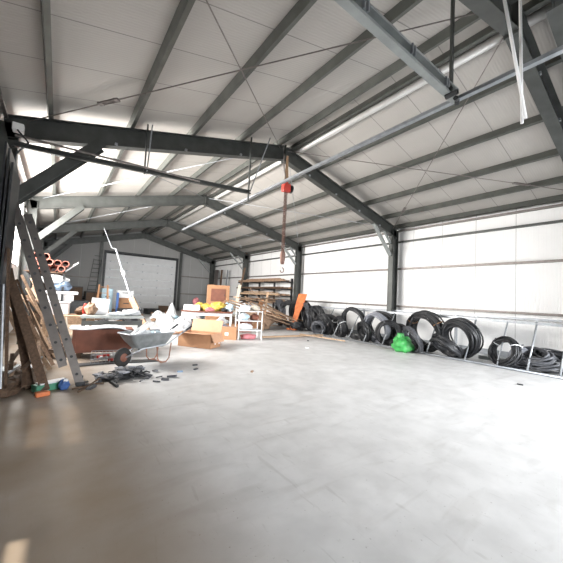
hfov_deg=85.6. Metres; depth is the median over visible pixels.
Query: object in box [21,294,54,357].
batten
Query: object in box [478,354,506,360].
kerb
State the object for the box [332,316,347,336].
coil
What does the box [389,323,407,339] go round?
coil
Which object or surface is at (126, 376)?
scrap base
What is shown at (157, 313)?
plastic bag
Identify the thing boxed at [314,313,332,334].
coil
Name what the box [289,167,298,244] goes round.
rod
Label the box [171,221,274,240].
rod
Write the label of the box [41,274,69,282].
sack
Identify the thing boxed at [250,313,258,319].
bundle
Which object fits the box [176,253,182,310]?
post
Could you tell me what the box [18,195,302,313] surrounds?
frame
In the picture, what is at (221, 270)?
sheet
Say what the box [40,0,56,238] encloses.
roof purlin
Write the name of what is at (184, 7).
roof purlin
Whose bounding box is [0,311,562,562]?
floor
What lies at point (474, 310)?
wall rail
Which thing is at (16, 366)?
stick
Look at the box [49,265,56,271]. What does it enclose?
pipe
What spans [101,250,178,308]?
door
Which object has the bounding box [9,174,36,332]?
wall
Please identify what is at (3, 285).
pipe
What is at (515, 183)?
rod
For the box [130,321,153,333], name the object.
sheet
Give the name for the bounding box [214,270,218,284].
sheet
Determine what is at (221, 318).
plastic bag
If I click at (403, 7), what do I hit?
roof purlin
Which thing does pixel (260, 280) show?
board
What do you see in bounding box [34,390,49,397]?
brick
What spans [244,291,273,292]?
board
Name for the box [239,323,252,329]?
bundle
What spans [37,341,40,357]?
stick
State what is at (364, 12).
beam
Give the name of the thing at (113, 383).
scrap offcut
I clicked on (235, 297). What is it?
leaning board
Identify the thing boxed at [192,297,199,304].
cloth
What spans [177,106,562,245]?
roof purlin
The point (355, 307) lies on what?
pipe
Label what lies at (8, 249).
plank
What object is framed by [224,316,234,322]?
storage box
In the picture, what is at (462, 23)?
roof purlin
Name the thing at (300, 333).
plank
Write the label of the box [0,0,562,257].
ceiling
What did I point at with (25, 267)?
storage shelf
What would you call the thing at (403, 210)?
rod
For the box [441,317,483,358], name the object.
coil
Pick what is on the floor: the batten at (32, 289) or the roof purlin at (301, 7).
the batten at (32, 289)
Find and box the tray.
[117,329,174,348]
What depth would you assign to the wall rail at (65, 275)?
21.88 m
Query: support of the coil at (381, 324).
on the floor
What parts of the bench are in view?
leg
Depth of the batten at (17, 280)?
5.91 m
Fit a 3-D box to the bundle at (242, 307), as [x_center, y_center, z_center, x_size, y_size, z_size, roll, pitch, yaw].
[-1.298,0.918,10.754,0.444,0.219,0.420,5,-4,-36]
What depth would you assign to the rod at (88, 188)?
10.26 m
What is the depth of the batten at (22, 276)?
6.36 m
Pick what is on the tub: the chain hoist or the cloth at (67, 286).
the cloth at (67, 286)
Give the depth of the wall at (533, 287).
11.13 m
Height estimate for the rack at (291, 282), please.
2.700 m
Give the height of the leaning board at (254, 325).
1.479 m
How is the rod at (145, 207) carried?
attached to the frame at (72, 229)
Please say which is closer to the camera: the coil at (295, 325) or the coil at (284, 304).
the coil at (295, 325)
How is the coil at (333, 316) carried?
on the floor
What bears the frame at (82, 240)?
on the floor
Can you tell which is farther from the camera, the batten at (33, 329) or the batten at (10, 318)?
the batten at (33, 329)
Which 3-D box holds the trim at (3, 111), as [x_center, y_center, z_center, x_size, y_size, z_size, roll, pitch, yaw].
[-6.935,-2.987,8.082,0.140,0.050,31.350,5,-4,-36]
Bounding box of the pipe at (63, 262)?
[62,261,68,268]
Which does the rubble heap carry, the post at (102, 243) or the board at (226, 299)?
the board at (226, 299)
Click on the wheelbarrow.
(122, 357)
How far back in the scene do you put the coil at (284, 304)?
15.97 m
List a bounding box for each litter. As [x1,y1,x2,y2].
[0,366,36,398]
[40,337,63,357]
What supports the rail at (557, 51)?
attached to the beam at (364, 12)
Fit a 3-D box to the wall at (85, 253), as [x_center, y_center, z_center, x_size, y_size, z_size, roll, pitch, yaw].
[-11.299,-0.901,24.410,12.680,6.330,0.140,5,-4,-36]
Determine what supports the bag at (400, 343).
on the floor
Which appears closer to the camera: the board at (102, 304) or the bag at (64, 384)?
the bag at (64, 384)
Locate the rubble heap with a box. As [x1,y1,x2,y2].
[245,310,275,329]
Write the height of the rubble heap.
1.031 m
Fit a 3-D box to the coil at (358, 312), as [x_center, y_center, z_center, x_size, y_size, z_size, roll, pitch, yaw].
[2.881,1.667,12.177,0.498,1.299,1.312,5,-4,-36]
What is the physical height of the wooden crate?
0.665 m
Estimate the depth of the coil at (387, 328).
11.11 m
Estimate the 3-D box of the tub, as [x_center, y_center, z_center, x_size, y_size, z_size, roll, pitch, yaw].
[-6.119,0.403,8.428,0.780,0.265,0.500,5,-4,-36]
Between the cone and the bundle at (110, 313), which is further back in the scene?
the cone
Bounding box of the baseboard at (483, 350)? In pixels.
[237,314,508,356]
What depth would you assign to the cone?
16.61 m
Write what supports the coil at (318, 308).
on the floor
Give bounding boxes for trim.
[0,88,44,240]
[150,3,552,234]
[215,203,562,261]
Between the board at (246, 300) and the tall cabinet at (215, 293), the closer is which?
the board at (246, 300)
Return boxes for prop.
[104,228,149,329]
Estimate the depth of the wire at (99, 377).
4.58 m
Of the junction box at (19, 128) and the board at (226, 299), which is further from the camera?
the board at (226, 299)
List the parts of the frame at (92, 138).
ridge plate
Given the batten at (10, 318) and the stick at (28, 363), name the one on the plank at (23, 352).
the stick at (28, 363)
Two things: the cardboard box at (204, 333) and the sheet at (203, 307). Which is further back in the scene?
the sheet at (203, 307)
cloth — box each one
[54,282,71,290]
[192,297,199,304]
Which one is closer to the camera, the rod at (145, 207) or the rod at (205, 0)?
the rod at (205, 0)
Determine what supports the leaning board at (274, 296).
on the leaning board
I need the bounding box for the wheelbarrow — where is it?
[114,323,191,366]
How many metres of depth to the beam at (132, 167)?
6.56 m
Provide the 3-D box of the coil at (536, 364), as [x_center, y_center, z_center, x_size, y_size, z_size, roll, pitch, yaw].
[6.332,1.932,7.647,0.670,0.624,1.117,5,-4,-31]
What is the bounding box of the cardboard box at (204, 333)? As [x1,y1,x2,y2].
[173,318,223,348]
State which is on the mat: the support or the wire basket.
the wire basket
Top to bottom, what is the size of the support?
1.240 m
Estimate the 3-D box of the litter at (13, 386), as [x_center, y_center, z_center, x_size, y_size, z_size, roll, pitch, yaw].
[-4.036,1.443,4.528,0.762,0.208,1.653,5,-4,-36]
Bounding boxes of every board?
[92,297,109,314]
[225,304,289,324]
[226,299,292,320]
[226,301,291,321]
[233,285,241,316]
[235,297,270,302]
[237,287,287,288]
[238,279,283,281]
[239,296,279,302]
[240,292,279,295]
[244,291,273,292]
[246,278,280,279]
[246,300,296,320]
[250,301,300,320]
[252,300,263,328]
[262,292,268,330]
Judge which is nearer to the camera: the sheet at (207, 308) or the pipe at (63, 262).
the pipe at (63, 262)
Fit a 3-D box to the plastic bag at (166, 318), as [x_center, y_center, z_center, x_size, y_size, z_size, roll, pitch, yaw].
[-4.887,1.665,12.826,0.787,0.593,0.637,5,-4,-36]
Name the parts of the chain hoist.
chain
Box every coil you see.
[274,299,285,325]
[279,300,301,326]
[289,300,310,328]
[289,320,303,330]
[302,302,311,328]
[303,307,318,331]
[311,305,324,321]
[311,321,325,333]
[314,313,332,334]
[319,314,339,334]
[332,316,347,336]
[341,307,364,339]
[357,321,371,341]
[364,312,390,343]
[370,311,396,339]
[375,320,401,345]
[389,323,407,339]
[402,326,422,352]
[406,310,444,351]
[429,333,463,357]
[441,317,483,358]
[488,336,522,366]
[510,344,559,370]
[524,348,562,373]
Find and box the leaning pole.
[232,268,245,315]
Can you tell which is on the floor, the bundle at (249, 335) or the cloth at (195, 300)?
the bundle at (249, 335)
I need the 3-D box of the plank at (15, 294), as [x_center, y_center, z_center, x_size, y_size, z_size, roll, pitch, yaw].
[-3.731,0.773,4.474,0.939,1.582,0.118,2,-3,14]
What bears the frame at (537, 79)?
on the floor
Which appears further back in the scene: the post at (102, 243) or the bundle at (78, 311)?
the post at (102, 243)
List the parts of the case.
lid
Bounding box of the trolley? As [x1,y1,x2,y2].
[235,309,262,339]
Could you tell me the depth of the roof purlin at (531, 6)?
6.69 m
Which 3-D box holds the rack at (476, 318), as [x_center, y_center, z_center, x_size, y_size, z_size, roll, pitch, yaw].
[4.079,1.663,10.591,0.803,1.257,10.500,5,-4,-36]
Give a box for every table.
[80,314,143,349]
[181,310,232,325]
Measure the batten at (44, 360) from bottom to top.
1.243 m
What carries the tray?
on the wheelbarrow
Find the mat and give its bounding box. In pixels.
[78,359,156,366]
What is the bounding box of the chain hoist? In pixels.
[280,153,293,272]
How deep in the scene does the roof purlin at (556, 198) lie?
11.10 m
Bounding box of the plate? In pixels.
[286,294,306,329]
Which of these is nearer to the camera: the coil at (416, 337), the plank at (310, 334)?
the coil at (416, 337)
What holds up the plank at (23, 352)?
on the floor
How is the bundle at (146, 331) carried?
in the wheelbarrow
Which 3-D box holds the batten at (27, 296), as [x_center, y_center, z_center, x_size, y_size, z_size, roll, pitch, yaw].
[-5.320,0.960,6.923,0.956,1.277,0.047,4,-3,-16]
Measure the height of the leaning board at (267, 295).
1.888 m
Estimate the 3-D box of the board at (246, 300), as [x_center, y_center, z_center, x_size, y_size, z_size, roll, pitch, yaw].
[-0.420,1.366,14.074,2.560,0.896,0.191,4,-3,-21]
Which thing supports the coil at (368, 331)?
on the floor
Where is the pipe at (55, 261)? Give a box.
[54,260,61,267]
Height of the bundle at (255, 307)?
0.202 m
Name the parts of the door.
panel, panel, panel, panel, panel, panel, panel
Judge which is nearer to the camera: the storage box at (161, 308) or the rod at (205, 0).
the rod at (205, 0)
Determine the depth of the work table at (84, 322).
7.42 m
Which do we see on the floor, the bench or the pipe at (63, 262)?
the bench
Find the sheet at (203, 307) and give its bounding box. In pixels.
[200,303,209,310]
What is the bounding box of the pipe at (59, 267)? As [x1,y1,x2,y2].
[57,266,64,271]
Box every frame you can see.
[0,114,398,336]
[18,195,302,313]
[28,219,248,314]
[38,232,214,305]
[459,0,562,160]
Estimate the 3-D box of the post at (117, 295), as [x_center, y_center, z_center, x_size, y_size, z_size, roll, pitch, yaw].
[-9.303,1.302,17.215,0.400,1.350,0.400,5,-4,-36]
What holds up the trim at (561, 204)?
attached to the wall at (533, 287)
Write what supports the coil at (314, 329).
on the floor
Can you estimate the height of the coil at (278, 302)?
1.452 m
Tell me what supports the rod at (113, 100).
attached to the frame at (92, 138)
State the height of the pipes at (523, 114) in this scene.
1.592 m
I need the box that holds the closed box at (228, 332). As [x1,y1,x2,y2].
[221,326,237,339]
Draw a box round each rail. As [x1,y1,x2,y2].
[65,275,95,277]
[182,45,562,229]
[215,219,562,266]
[218,259,562,278]
[229,296,562,316]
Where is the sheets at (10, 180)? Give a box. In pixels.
[0,141,19,347]
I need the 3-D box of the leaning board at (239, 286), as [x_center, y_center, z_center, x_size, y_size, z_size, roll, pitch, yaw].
[-2.251,1.170,15.135,0.160,2.084,1.444,3,-3,3]
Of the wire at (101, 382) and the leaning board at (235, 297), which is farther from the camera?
the leaning board at (235, 297)
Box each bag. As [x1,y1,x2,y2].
[58,378,69,389]
[152,310,163,317]
[156,314,174,327]
[161,322,184,334]
[174,317,191,329]
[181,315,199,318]
[217,316,228,324]
[391,333,414,352]
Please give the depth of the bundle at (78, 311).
7.87 m
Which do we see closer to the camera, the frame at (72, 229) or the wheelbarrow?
the wheelbarrow
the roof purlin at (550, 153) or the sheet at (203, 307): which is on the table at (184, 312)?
the sheet at (203, 307)
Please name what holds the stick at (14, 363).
on the litter at (13, 386)
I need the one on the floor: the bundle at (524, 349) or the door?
the bundle at (524, 349)
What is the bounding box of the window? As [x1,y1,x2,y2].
[12,204,21,264]
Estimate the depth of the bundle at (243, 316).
10.58 m
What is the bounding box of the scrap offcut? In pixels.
[110,381,118,386]
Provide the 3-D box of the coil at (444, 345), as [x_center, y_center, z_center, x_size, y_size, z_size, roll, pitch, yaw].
[4.777,1.873,8.807,0.855,0.712,0.920,4,-3,-21]
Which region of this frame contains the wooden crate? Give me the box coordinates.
[69,324,135,357]
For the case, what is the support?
on the floor
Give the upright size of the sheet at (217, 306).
0.394 m
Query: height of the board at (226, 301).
0.889 m
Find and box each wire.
[72,377,99,389]
[77,382,103,392]
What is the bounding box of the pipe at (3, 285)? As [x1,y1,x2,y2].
[0,284,4,388]
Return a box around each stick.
[8,349,18,365]
[8,353,13,369]
[8,364,20,373]
[9,362,16,376]
[20,360,30,369]
[21,370,25,386]
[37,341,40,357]
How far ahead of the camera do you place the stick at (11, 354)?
4.62 m
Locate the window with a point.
(17, 236)
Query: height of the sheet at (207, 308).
0.163 m
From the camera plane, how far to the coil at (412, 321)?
9.70 m
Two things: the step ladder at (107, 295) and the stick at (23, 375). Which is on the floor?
the step ladder at (107, 295)
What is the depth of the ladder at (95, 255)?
21.92 m
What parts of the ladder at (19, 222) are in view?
rail, rail, rail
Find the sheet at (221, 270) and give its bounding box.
[220,270,222,284]
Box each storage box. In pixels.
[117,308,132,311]
[143,308,158,313]
[158,305,168,311]
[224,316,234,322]
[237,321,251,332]
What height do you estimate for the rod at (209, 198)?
1.438 m
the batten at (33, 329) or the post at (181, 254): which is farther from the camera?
the post at (181, 254)
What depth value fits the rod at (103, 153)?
10.75 m
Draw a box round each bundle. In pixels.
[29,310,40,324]
[74,306,82,314]
[84,302,97,314]
[106,312,129,315]
[122,309,140,314]
[132,329,150,333]
[238,313,249,319]
[239,305,249,310]
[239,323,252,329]
[240,333,255,338]
[250,305,259,310]
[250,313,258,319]
[507,347,527,368]
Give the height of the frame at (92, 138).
6.200 m
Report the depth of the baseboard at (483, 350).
10.15 m
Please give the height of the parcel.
0.224 m
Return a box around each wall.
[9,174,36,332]
[44,232,215,310]
[215,201,562,351]
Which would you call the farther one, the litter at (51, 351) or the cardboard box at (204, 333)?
the cardboard box at (204, 333)
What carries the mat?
on the floor
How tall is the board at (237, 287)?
0.089 m
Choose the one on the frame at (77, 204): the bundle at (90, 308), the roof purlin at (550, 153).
the roof purlin at (550, 153)
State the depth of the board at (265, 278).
18.99 m
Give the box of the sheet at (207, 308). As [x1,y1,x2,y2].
[205,307,214,310]
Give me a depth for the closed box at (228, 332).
10.33 m
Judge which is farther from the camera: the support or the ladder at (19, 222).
the support
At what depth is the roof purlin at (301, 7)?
5.36 m
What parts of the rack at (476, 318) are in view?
rail, rail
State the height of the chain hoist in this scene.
3.571 m
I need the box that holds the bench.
[40,314,94,337]
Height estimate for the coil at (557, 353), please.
0.587 m
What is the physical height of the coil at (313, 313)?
1.137 m
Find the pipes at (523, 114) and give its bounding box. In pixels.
[503,0,526,123]
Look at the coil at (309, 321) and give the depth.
14.27 m
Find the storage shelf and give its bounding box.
[16,266,65,343]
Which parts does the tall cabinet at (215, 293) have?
door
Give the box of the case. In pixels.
[31,377,68,391]
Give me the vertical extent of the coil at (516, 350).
0.810 m
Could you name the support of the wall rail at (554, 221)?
attached to the wall at (533, 287)
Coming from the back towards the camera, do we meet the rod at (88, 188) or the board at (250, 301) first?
the board at (250, 301)
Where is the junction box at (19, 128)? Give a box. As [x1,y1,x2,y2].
[12,121,28,159]
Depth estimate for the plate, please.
14.98 m
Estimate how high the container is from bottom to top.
0.325 m
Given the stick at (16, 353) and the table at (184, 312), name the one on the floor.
the table at (184, 312)
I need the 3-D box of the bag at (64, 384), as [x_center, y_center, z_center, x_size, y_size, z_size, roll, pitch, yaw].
[-3.197,1.508,4.474,0.155,0.159,0.123,5,-4,-36]
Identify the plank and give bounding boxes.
[4,248,10,384]
[10,268,33,389]
[10,280,49,390]
[262,334,322,337]
[300,333,344,341]
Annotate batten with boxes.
[9,304,51,369]
[9,314,32,366]
[16,279,52,359]
[20,275,46,328]
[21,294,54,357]
[26,295,38,313]
[26,312,54,365]
[31,288,61,339]
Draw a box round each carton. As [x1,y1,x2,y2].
[116,290,133,297]
[118,298,131,307]
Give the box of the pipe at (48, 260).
[47,259,53,266]
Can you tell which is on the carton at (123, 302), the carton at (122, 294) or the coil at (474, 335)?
the carton at (122, 294)
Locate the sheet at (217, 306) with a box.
[210,302,225,310]
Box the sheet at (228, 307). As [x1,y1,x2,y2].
[225,304,232,311]
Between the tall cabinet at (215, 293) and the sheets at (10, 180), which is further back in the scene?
the tall cabinet at (215, 293)
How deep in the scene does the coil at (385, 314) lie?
11.23 m
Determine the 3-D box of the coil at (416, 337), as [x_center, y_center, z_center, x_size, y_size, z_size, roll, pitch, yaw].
[4.096,1.818,9.537,0.505,0.831,0.910,3,-3,-2]
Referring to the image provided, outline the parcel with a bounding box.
[183,304,200,310]
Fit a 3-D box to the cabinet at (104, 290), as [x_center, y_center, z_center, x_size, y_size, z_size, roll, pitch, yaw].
[-10.325,1.189,17.946,0.550,1.550,0.516,5,-4,-36]
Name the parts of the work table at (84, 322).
rail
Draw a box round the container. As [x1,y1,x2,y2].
[49,301,70,314]
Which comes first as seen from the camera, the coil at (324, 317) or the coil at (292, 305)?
the coil at (324, 317)
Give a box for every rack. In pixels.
[238,279,292,321]
[308,305,562,378]
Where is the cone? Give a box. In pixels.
[166,303,176,314]
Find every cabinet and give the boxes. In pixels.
[66,300,88,313]
[101,288,112,312]
[205,284,229,319]
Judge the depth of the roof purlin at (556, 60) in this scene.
7.15 m
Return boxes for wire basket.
[90,349,131,363]
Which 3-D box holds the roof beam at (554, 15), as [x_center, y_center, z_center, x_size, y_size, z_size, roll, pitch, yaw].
[6.220,-3.034,6.006,6.102,1.912,0.180,5,-4,-36]
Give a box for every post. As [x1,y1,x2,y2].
[97,242,103,291]
[115,293,118,311]
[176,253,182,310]
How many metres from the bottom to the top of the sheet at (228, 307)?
0.309 m
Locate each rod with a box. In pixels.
[30,13,474,121]
[44,158,231,197]
[67,207,146,222]
[103,153,201,196]
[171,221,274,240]
[205,0,279,146]
[209,198,371,224]
[288,151,562,189]
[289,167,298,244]
[393,38,502,227]
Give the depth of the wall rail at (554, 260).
11.35 m
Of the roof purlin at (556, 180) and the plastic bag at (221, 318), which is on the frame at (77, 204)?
the roof purlin at (556, 180)
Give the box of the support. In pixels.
[454,315,457,343]
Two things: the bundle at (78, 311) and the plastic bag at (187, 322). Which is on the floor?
the plastic bag at (187, 322)
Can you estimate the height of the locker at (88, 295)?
1.300 m
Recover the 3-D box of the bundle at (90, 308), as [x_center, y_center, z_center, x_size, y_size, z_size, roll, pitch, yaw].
[-4.675,0.658,7.475,0.303,0.309,0.322,5,-4,-36]
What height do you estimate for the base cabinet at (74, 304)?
0.800 m
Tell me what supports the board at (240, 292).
on the rack at (291, 282)
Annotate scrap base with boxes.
[96,370,143,381]
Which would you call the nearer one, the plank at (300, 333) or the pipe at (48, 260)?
the pipe at (48, 260)
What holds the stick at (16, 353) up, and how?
on the litter at (13, 386)
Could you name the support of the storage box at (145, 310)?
on the floor
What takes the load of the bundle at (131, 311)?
on the work table at (84, 322)
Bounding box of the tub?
[46,291,77,300]
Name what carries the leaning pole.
on the floor
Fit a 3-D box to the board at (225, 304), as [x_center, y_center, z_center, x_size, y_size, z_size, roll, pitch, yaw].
[-1.036,1.528,13.903,3.198,0.857,0.172,4,-3,-19]
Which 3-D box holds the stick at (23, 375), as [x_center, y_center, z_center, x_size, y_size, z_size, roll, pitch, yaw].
[-3.687,1.361,4.351,0.050,0.174,0.507,6,-4,-41]
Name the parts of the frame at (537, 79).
ridge plate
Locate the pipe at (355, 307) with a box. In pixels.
[355,307,562,321]
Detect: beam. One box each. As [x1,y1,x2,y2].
[11,124,270,200]
[334,0,459,105]
[545,0,562,61]
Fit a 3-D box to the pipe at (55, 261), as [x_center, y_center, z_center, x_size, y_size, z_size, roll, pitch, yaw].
[-6.412,-0.490,8.718,0.172,0.168,1.312,5,-4,-36]
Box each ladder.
[14,202,84,385]
[87,255,102,291]
[96,284,108,312]
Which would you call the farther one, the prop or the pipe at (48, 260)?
the prop

